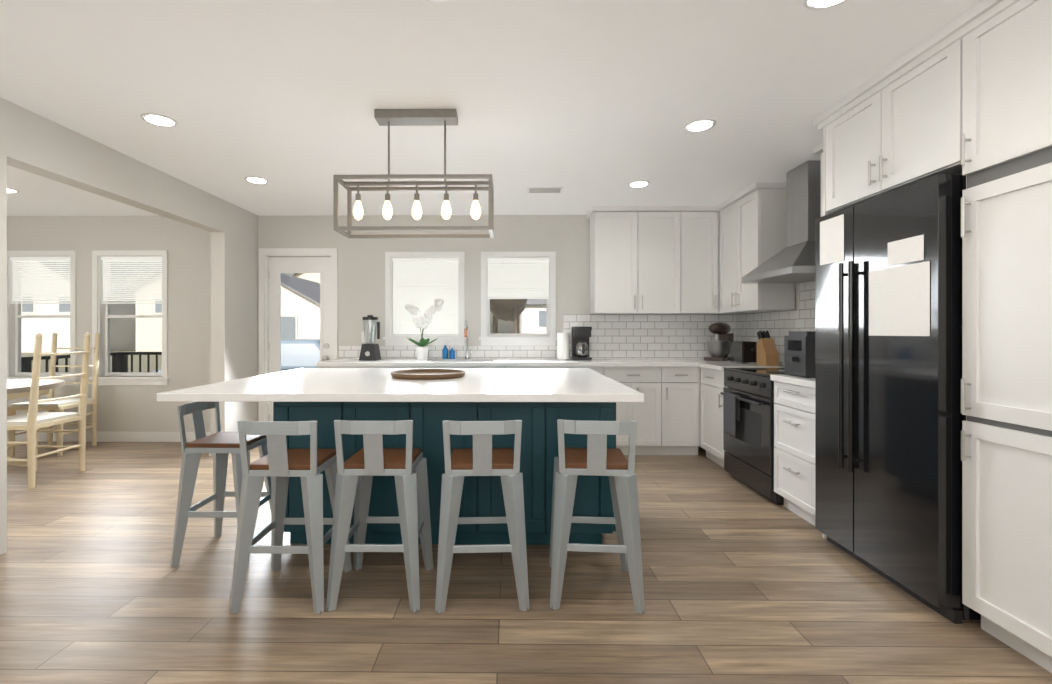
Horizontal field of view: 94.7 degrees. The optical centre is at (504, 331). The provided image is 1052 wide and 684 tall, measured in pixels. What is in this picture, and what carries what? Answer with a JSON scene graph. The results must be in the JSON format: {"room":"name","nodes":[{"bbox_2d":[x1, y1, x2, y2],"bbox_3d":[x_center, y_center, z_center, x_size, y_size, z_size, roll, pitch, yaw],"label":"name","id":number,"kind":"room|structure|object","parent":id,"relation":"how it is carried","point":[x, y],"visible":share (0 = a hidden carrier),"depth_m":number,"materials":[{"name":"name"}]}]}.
{"room":"kitchen","nodes":[
{"label":"kitchen","id":0,"kind":"room"},
{"bbox_2d":[0,97,257,554],"bbox_3d":[-2.837,-0.030,1.795,0.140,2.500,7.110,0,0,1],"label":"wall","id":1,"kind":"structure","parent":0,"point":[34,143],"depth_m":3.87,"materials":[{"name":"paint"}]},
{"bbox_2d":[7,215,589,431],"bbox_3d":[-2.028,-0.030,5.411,9.400,2.500,0.140,0,0,1],"label":"wall","id":2,"kind":"structure","parent":0,"point":[361,294],"depth_m":5.36,"materials":[{"name":"paint"}]},
{"bbox_2d":[7,251,77,384],"bbox_3d":[-5.168,-0.150,5.425,0.870,1.490,0.180,0,0,1],"label":"window","id":3,"kind":"structure","parent":2,"relation":"in","point":[37,282],"depth_m":5.41,"materials":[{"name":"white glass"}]},
{"bbox_2d":[7,431,209,441],"bbox_3d":[-4.714,1.165,5.362,3.688,0.110,0.015,0,0,1],"label":"baseboard","id":4,"kind":"structure","parent":2,"relation":"attached to","point":[135,437],"depth_m":5.35,"materials":[{"name":"beige paint"}]},
{"bbox_2d":[89,250,169,384],"bbox_3d":[-4.149,-0.150,5.414,0.870,1.490,0.180,0,0,1],"label":"window","id":5,"kind":"structure","parent":2,"relation":"in","point":[106,284],"depth_m":5.39,"materials":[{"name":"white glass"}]},
{"bbox_2d":[259,248,337,420],"bbox_3d":[-2.279,0.152,5.397,0.870,2.135,0.174,0,0,1],"label":"door","id":6,"kind":"structure","parent":2,"relation":"in","point":[274,263],"depth_m":5.39,"materials":[{"name":"white wood"}]},
{"bbox_2d":[383,252,465,345],"bbox_3d":[-0.879,-0.360,5.379,0.910,1.030,0.180,0,0,1],"label":"window","id":7,"kind":"structure","parent":2,"relation":"in","point":[447,324],"depth_m":5.36,"materials":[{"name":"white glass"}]},
{"bbox_2d":[479,252,556,345],"bbox_3d":[0.146,-0.360,5.368,0.860,1.030,0.180,0,0,1],"label":"window","id":8,"kind":"structure","parent":2,"relation":"in","point":[517,275],"depth_m":5.35,"materials":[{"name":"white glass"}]},
{"bbox_2d":[339,314,735,358],"bbox_3d":[0.345,0.055,5.311,4.348,0.488,0.008,0,0,1],"label":"backsplash","id":9,"kind":"structure","parent":2,"relation":"attached to","point":[651,336],"depth_m":5.30,"materials":[{"name":"tile"}]},
{"bbox_2d":[361,331,368,341],"bbox_3d":[-1.539,0.060,5.323,0.080,0.120,0.007,0,0,1],"label":"switch plate","id":10,"kind":"object","parent":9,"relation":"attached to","point":[362,336],"visible":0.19,"depth_m":5.31,"materials":[{"name":"white plastic"}]},
{"bbox_2d":[587,206,674,313],"bbox_3d":[1.400,-0.735,5.134,0.943,1.089,0.319,0,0,1],"label":"upper cabinet","id":11,"kind":"object","parent":2,"relation":"attached to","point":[674,259],"depth_m":4.98,"materials":[{"name":"white wood"}]},
{"bbox_2d":[675,206,714,313],"bbox_3d":[1.982,-0.735,5.092,0.473,1.089,0.392,0,0,1],"label":"upper cabinet","id":12,"kind":"object","parent":2,"relation":"attached to","point":[694,225],"depth_m":4.98,"materials":[{"name":"white wood"}]},
{"bbox_2d":[290,273,319,282],"bbox_3d":[-16.537,-1.453,47.988,9.763,9.931,10.700,0,0,1],"label":"sky","id":13,"kind":"structure","parent":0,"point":[315,277],"depth_m":42.99,"materials":[{"name":"white"}]},
{"bbox_2d":[0,0,980,215],"bbox_3d":[-2.067,-1.305,1.786,9.400,0.050,7.390,0,0,1],"label":"ceiling","id":14,"kind":"structure","parent":0,"point":[587,105],"depth_m":2.56,"materials":[{"name":"paint"}]},
{"bbox_2d":[7,188,19,192],"bbox_3d":[-4.500,-1.275,4.357,0.184,0.008,0.184,0,0,1],"label":"recessed light","id":15,"kind":"object","parent":14,"relation":"in","point":[10,190],"visible":0.67,"depth_m":4.38,"materials":[{"name":"white plastic"}]},
{"bbox_2d":[141,113,177,126],"bbox_3d":[-2.085,-1.275,2.922,0.184,0.008,0.184,0,0,1],"label":"recessed light","id":16,"kind":"object","parent":14,"relation":"in","point":[159,119],"visible":1,"depth_m":2.91,"materials":[{"name":"white"}]},
{"bbox_2d":[245,176,268,183],"bbox_3d":[-2.092,-1.275,4.082,0.184,0.008,0.184,0,0,1],"label":"recessed light","id":17,"kind":"object","parent":14,"relation":"in","point":[258,180],"visible":1,"depth_m":4.07,"materials":[{"name":"white"}]},
{"bbox_2d":[333,109,493,237],"bbox_3d":[-0.516,-0.924,2.835,0.890,0.709,0.250,0,0,1],"label":"pendant light","id":18,"kind":"object","parent":14,"relation":"hanging from","point":[407,117],"visible":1,"depth_m":2.82,"materials":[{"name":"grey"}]},
{"bbox_2d":[427,0,448,2],"bbox_3d":[-0.257,-1.275,1.782,0.184,0.008,0.184,0,0,1],"label":"recessed light","id":19,"kind":"object","parent":14,"relation":"in","point":[438,1],"visible":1,"depth_m":1.86,"materials":[{"name":"white"}]},
{"bbox_2d":[527,187,563,192],"bbox_3d":[0.361,-1.274,4.366,0.320,0.010,0.160,0,0,1],"label":"ceiling vent","id":20,"kind":"object","parent":14,"relation":"in","point":[544,189],"visible":1,"depth_m":4.33,"materials":[{"name":"silver metal"}]},
{"bbox_2d":[628,180,649,186],"bbox_3d":[1.159,-1.275,4.187,0.184,0.008,0.184,0,0,1],"label":"recessed light","id":21,"kind":"object","parent":14,"relation":"in","point":[641,183],"visible":1,"depth_m":4.16,"materials":[{"name":"white"}]},
{"bbox_2d":[684,118,715,131],"bbox_3d":[1.206,-1.275,2.997,0.184,0.008,0.184,0,0,1],"label":"recessed light","id":22,"kind":"object","parent":14,"relation":"in","point":[697,125],"visible":1,"depth_m":2.98,"materials":[{"name":"white"}]},
{"bbox_2d":[803,0,846,9],"bbox_3d":[1.234,-1.275,1.826,0.184,0.008,0.184,0,0,1],"label":"recessed light","id":23,"kind":"object","parent":14,"relation":"in","point":[817,4],"visible":1,"depth_m":1.88,"materials":[{"name":"white"}]},
{"bbox_2d":[0,442,1051,683],"bbox_3d":[-2.067,1.245,1.787,9.400,0.050,7.390,0,0,1],"label":"floor","id":24,"kind":"structure","parent":0,"point":[744,582],"depth_m":2.15,"materials":[{"name":"brown wood"}]},
{"bbox_2d":[7,379,63,466],"bbox_3d":[-4.552,0.840,4.108,1.200,0.760,1.200,0,0,1],"label":"dining table","id":25,"kind":"object","parent":24,"relation":"on","point":[18,388],"visible":0.73,"depth_m":4.24,"materials":[{"name":"white wood"}]},
{"bbox_2d":[7,333,91,488],"bbox_3d":[-3.867,0.616,4.001,0.560,1.208,0.500,0,0,1],"label":"dining chair","id":26,"kind":"object","parent":24,"relation":"on","point":[32,421],"visible":0.96,"depth_m":3.93,"materials":[{"name":"beige wood"}]},
{"bbox_2d":[7,333,99,456],"bbox_3d":[-4.596,0.616,4.975,0.500,1.208,0.560,0,0,-3],"label":"dining chair","id":27,"kind":"object","parent":24,"relation":"on","point":[58,405],"visible":0.71,"depth_m":5.12,"materials":[{"name":"beige wood"}]},
{"bbox_2d":[171,402,270,566],"bbox_3d":[-1.532,0.806,2.701,0.413,0.833,0.413,0,0,1],"label":"stool","id":28,"kind":"object","parent":24,"relation":"on","point":[219,445],"visible":0.77,"depth_m":2.55,"materials":[{"name":"metal"}]},
{"bbox_2d":[229,420,351,613],"bbox_3d":[-0.992,0.806,2.290,0.413,0.833,0.413,0,0,1],"label":"stool","id":29,"kind":"object","parent":24,"relation":"on","point":[280,464],"visible":0.98,"depth_m":2.12,"materials":[{"name":"metal"}]},
{"bbox_2d":[319,367,366,367],"bbox_3d":[-1.597,0.780,5.031,0.450,0.880,0.588,0,0,1],"label":"base cabinet","id":30,"kind":"object","parent":24,"relation":"on","point":[319,367],"depth_m":4.74,"materials":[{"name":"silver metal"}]},
{"bbox_2d":[326,420,432,611],"bbox_3d":[-0.576,0.806,2.306,0.413,0.833,0.413,0,0,1],"label":"stool","id":31,"kind":"object","parent":24,"relation":"on","point":[406,467],"visible":1,"depth_m":2.14,"materials":[{"name":"metal"}]},
{"bbox_2d":[367,367,418,367],"bbox_3d":[-1.147,0.780,5.027,0.566,0.880,0.588,0,0,1],"label":"base cabinet","id":32,"kind":"object","parent":24,"relation":"on","point":[367,367],"depth_m":4.73,"materials":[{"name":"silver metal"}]},
{"bbox_2d":[273,404,615,544],"bbox_3d":[-0.336,0.781,3.303,1.930,0.879,1.220,0,0,1],"label":"kitchen island","id":33,"kind":"object","parent":24,"relation":"on","point":[482,496],"depth_m":2.70,"materials":[{"name":"wood"}]},
{"bbox_2d":[157,368,643,403],"bbox_3d":[-0.502,0.320,3.150,2.360,0.040,1.630,0,0,1],"label":"island countertop","id":34,"kind":"structure","parent":33,"relation":"on","point":[301,385],"depth_m":2.59,"materials":[{"name":"white stone"}]},
{"bbox_2d":[391,369,464,379],"bbox_3d":[-0.511,0.284,3.235,0.490,0.030,0.490,0,0,1],"label":"woven tray","id":35,"kind":"object","parent":34,"relation":"on","point":[423,374],"visible":1,"depth_m":3.18,"materials":[{"name":"wicker"}]},
{"bbox_2d":[419,367,510,367],"bbox_3d":[-0.428,0.780,5.019,0.988,0.880,0.588,0,0,1],"label":"base cabinet","id":36,"kind":"object","parent":24,"relation":"on","point":[419,367],"depth_m":4.72,"materials":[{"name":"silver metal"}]},
{"bbox_2d":[435,420,528,613],"bbox_3d":[-0.106,0.806,2.301,0.432,0.833,0.432,0,0,1],"label":"stool","id":37,"kind":"object","parent":24,"relation":"on","point":[482,457],"visible":1,"depth_m":2.13,"materials":[{"name":"metal"}]},
{"bbox_2d":[511,367,574,367],"bbox_3d":[0.308,0.780,5.011,0.716,0.880,0.588,0,0,1],"label":"base cabinet","id":38,"kind":"object","parent":24,"relation":"on","point":[511,367],"depth_m":4.72,"materials":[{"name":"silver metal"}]},
{"bbox_2d":[575,367,610,377],"bbox_3d":[0.787,0.780,5.006,0.476,0.880,0.588,0,0,1],"label":"base cabinet","id":39,"kind":"object","parent":24,"relation":"on","point":[606,371],"depth_m":4.71,"materials":[{"name":"white wood"}]},
{"bbox_2d":[549,419,644,613],"bbox_3d":[0.419,0.806,2.305,0.413,0.833,0.413,0,0,5],"label":"stool","id":40,"kind":"object","parent":24,"relation":"on","point":[596,457],"visible":1,"depth_m":2.14,"materials":[{"name":"metal"}]},
{"bbox_2d":[611,367,670,454],"bbox_3d":[1.247,0.780,5.001,0.676,0.880,0.588,0,0,1],"label":"base cabinet","id":41,"kind":"object","parent":24,"relation":"on","point":[652,416],"depth_m":4.71,"materials":[{"name":"white wood"}]},
{"bbox_2d":[315,359,754,366],"bbox_3d":[0.339,0.320,4.991,4.354,0.039,0.628,0,0,1],"label":"countertop","id":42,"kind":"structure","parent":41,"relation":"on","point":[335,362],"depth_m":4.69,"materials":[{"name":"white stone"}]},
{"bbox_2d":[359,315,380,360],"bbox_3d":[-1.407,0.064,5.072,0.190,0.470,0.205,0,0,1],"label":"blender","id":43,"kind":"object","parent":42,"relation":"on","point":[370,352],"visible":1,"depth_m":5.01,"materials":[{"name":"black plastic"}]},
{"bbox_2d":[405,298,443,359],"bbox_3d":[-0.840,-0.026,5.103,0.412,0.649,0.323,0,0,1],"label":"orchid plant","id":44,"kind":"object","parent":42,"relation":"on","point":[423,320],"visible":1,"depth_m":5.04,"materials":[{"name":"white plant"}]},
{"bbox_2d":[442,341,454,358],"bbox_3d":[-0.612,0.199,5.264,0.135,0.200,0.065,0,0,1],"label":"soap bottles","id":45,"kind":"object","parent":42,"relation":"on","point":[445,353],"visible":0.98,"depth_m":5.24},
{"bbox_2d":[556,330,569,359],"bbox_3d":[0.608,0.144,5.083,0.150,0.310,0.150,0,0,1],"label":"paper towel holder","id":46,"kind":"object","parent":42,"relation":"on","point":[562,346],"visible":1,"depth_m":5.03,"materials":[{"name":"white paper"}]},
{"bbox_2d":[572,327,591,359],"bbox_3d":[0.808,0.124,5.104,0.180,0.350,0.255,0,0,1],"label":"coffee maker","id":47,"kind":"object","parent":42,"relation":"on","point":[580,342],"visible":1,"depth_m":5.01,"materials":[{"name":"black plastic"}]},
{"bbox_2d":[704,322,733,360],"bbox_3d":[2.240,0.101,5.020,0.374,0.395,0.359,0,0,1],"label":"stand mixer","id":48,"kind":"object","parent":42,"relation":"on","point":[717,350],"visible":0.98,"depth_m":4.92,"materials":[{"name":"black metal"}]},
{"bbox_2d":[728,341,756,363],"bbox_3d":[2.304,0.197,4.635,0.200,0.203,0.320,0,0,1],"label":"toaster","id":49,"kind":"object","parent":42,"relation":"on","point":[743,352],"visible":0.96,"depth_m":4.50,"materials":[{"name":"black plastic"}]},
{"bbox_2d":[671,367,690,454],"bbox_3d":[1.688,0.780,4.997,0.438,0.880,0.588,0,0,1],"label":"base cabinet","id":50,"kind":"object","parent":24,"relation":"on","point":[678,410],"depth_m":4.71,"materials":[{"name":"white wood"}]},
{"bbox_2d":[691,367,782,467],"bbox_3d":[2.167,0.780,4.428,0.687,0.880,0.578,0,0,1],"label":"base cabinet","id":51,"kind":"object","parent":24,"relation":"on","point":[707,383],"depth_m":4.52,"materials":[{"name":"white wood"}]},
{"bbox_2d":[699,363,783,370],"bbox_3d":[2.187,0.320,4.398,0.647,0.039,0.517,0,0,1],"label":"countertop","id":52,"kind":"structure","parent":51,"relation":"on","point":[721,366],"depth_m":4.32,"materials":[{"name":"white stone"}]},
{"bbox_2d":[757,331,778,365],"bbox_3d":[2.330,0.145,4.312,0.110,0.307,0.194,0,0,1],"label":"knife block","id":53,"kind":"object","parent":52,"relation":"on","point":[767,353],"visible":1,"depth_m":4.27,"materials":[{"name":"brown wood"}]},
{"bbox_2d":[720,367,789,504],"bbox_3d":[2.147,0.735,3.757,0.694,0.970,0.746,0,0,1],"label":"stove","id":54,"kind":"object","parent":24,"relation":"on","point":[747,393],"visible":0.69,"depth_m":3.68,"materials":[{"name":"black metal"}]},
{"bbox_2d":[774,383,814,525],"bbox_3d":[2.185,0.781,3.122,0.624,0.880,0.506,0,0,1],"label":"base cabinet","id":55,"kind":"object","parent":24,"relation":"on","point":[794,407],"depth_m":3.13,"materials":[{"name":"white wood"}]},
{"bbox_2d":[771,375,814,386],"bbox_3d":[2.173,0.320,3.122,0.647,0.039,0.506,0,0,1],"label":"countertop","id":56,"kind":"structure","parent":55,"relation":"on","point":[800,381],"depth_m":3.12,"materials":[{"name":"white stone"}]},
{"bbox_2d":[784,331,814,377],"bbox_3d":[2.046,0.149,3.238,0.285,0.300,0.240,0,0,1],"label":"air fryer","id":57,"kind":"object","parent":56,"relation":"on","point":[799,353],"visible":0.6,"depth_m":3.18,"materials":[{"name":"black plastic"}]},
{"bbox_2d":[815,174,980,623],"bbox_3d":[2.122,0.280,2.425,0.716,1.880,0.825,0,0,1],"label":"fridge","id":58,"kind":"object","parent":24,"relation":"on","point":[889,417],"visible":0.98,"depth_m":2.25,"materials":[{"name":"black metal"}]},
{"bbox_2d":[813,0,1051,672],"bbox_3d":[2.160,-0.029,1.829,0.646,2.499,2.145,0,0,1],"label":"pantry","id":59,"kind":"object","parent":24,"relation":"on","point":[968,93],"visible":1,"depth_m":1.86,"materials":[{"name":"white wood"}]},
{"bbox_2d":[743,281,810,364],"bbox_3d":[2.563,-0.030,1.737,0.140,2.500,7.110,0,0,1],"label":"wall","id":60,"kind":"structure","parent":0,"point":[796,296],"depth_m":4.18,"materials":[{"name":"paint"}]},
{"bbox_2d":[715,182,794,313],"bbox_3d":[2.319,-0.735,4.585,0.387,1.089,0.800,0,0,1],"label":"upper cabinet","id":61,"kind":"object","parent":60,"relation":"attached to","point":[751,225],"depth_m":4.34,"materials":[{"name":"white wood"}]},
{"bbox_2d":[736,281,814,364],"bbox_3d":[2.513,-0.055,4.073,0.008,0.708,2.416,0,0,1],"label":"backsplash","id":62,"kind":"structure","parent":60,"relation":"attached to","point":[778,325],"depth_m":4.40,"materials":[{"name":"tile"}]},
{"bbox_2d":[742,160,820,282],"bbox_3d":[2.259,-0.844,3.756,0.489,0.869,0.740,0,0,1],"label":"range hood","id":63,"kind":"object","parent":60,"relation":"attached to","point":[793,261],"visible":0.67,"depth_m":3.66,"materials":[{"name":"silver metal"}]},
{"bbox_2d":[815,142,822,216],"bbox_3d":[2.337,-0.735,3.127,0.319,1.089,0.435,0,0,1],"label":"upper cabinet","id":64,"kind":"object","parent":60,"relation":"attached to","point":[818,149],"depth_m":3.32,"materials":[{"name":"white wood"}]},
{"label":"outside","id":65,"kind":"structure","parent":0,"visible":0},
{"bbox_2d":[21,350,161,371],"bbox_3d":[-9.379,1.760,62.743,140.000,0.100,114.340,0,0,1],"label":"ground","id":66,"kind":"structure","parent":65,"point":[135,363],"depth_m":26.77,"materials":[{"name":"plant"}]},
{"bbox_2d":[21,262,137,352],"bbox_3d":[-38.578,-1.452,44.222,9.763,9.931,10.700,0,0,1],"label":"house","id":67,"kind":"structure","parent":66,"relation":"on","point":[125,332],"depth_m":39.22,"materials":[{"name":"grey"}]},
{"bbox_2d":[21,352,161,371],"bbox_3d":[-3.479,1.010,6.300,4.270,1.420,1.565,0,0,1],"label":"railing","id":68,"kind":"object","parent":66,"relation":"on","point":[116,358],"depth_m":6.93,"materials":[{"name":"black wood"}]},
{"bbox_2d":[136,270,161,351],"bbox_3d":[-27.057,-1.452,46.099,9.266,9.930,10.700,0,0,1],"label":"house","id":69,"kind":"structure","parent":66,"relation":"on","point":[143,325],"depth_m":41.13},
{"bbox_2d":[153,339,319,371],"bbox_3d":[-4.835,0.940,10.462,4.400,1.542,1.800,0,0,1],"label":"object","id":70,"kind":"structure","parent":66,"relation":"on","point":[294,353],"depth_m":9.67,"materials":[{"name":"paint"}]},
{"bbox_2d":[281,273,319,338],"bbox_3d":[-14.696,-1.051,32.967,8.758,5.533,9.700,0,0,1],"label":"house","id":71,"kind":"structure","parent":66,"relation":"on","point":[296,290],"depth_m":28.44,"materials":[{"name":"grey"}]},
{"bbox_2d":[397,263,539,332],"bbox_3d":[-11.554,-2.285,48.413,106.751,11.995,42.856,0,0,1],"label":"house","id":72,"kind":"structure","parent":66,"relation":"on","point":[505,308],"depth_m":31.04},
{"bbox_2d":[520,288,545,332],"bbox_3d":[6.920,-1.153,43.738,11.700,7.732,9.760,0,0,1],"label":"house","id":73,"kind":"structure","parent":66,"relation":"on","point":[537,306],"depth_m":39.29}
]}

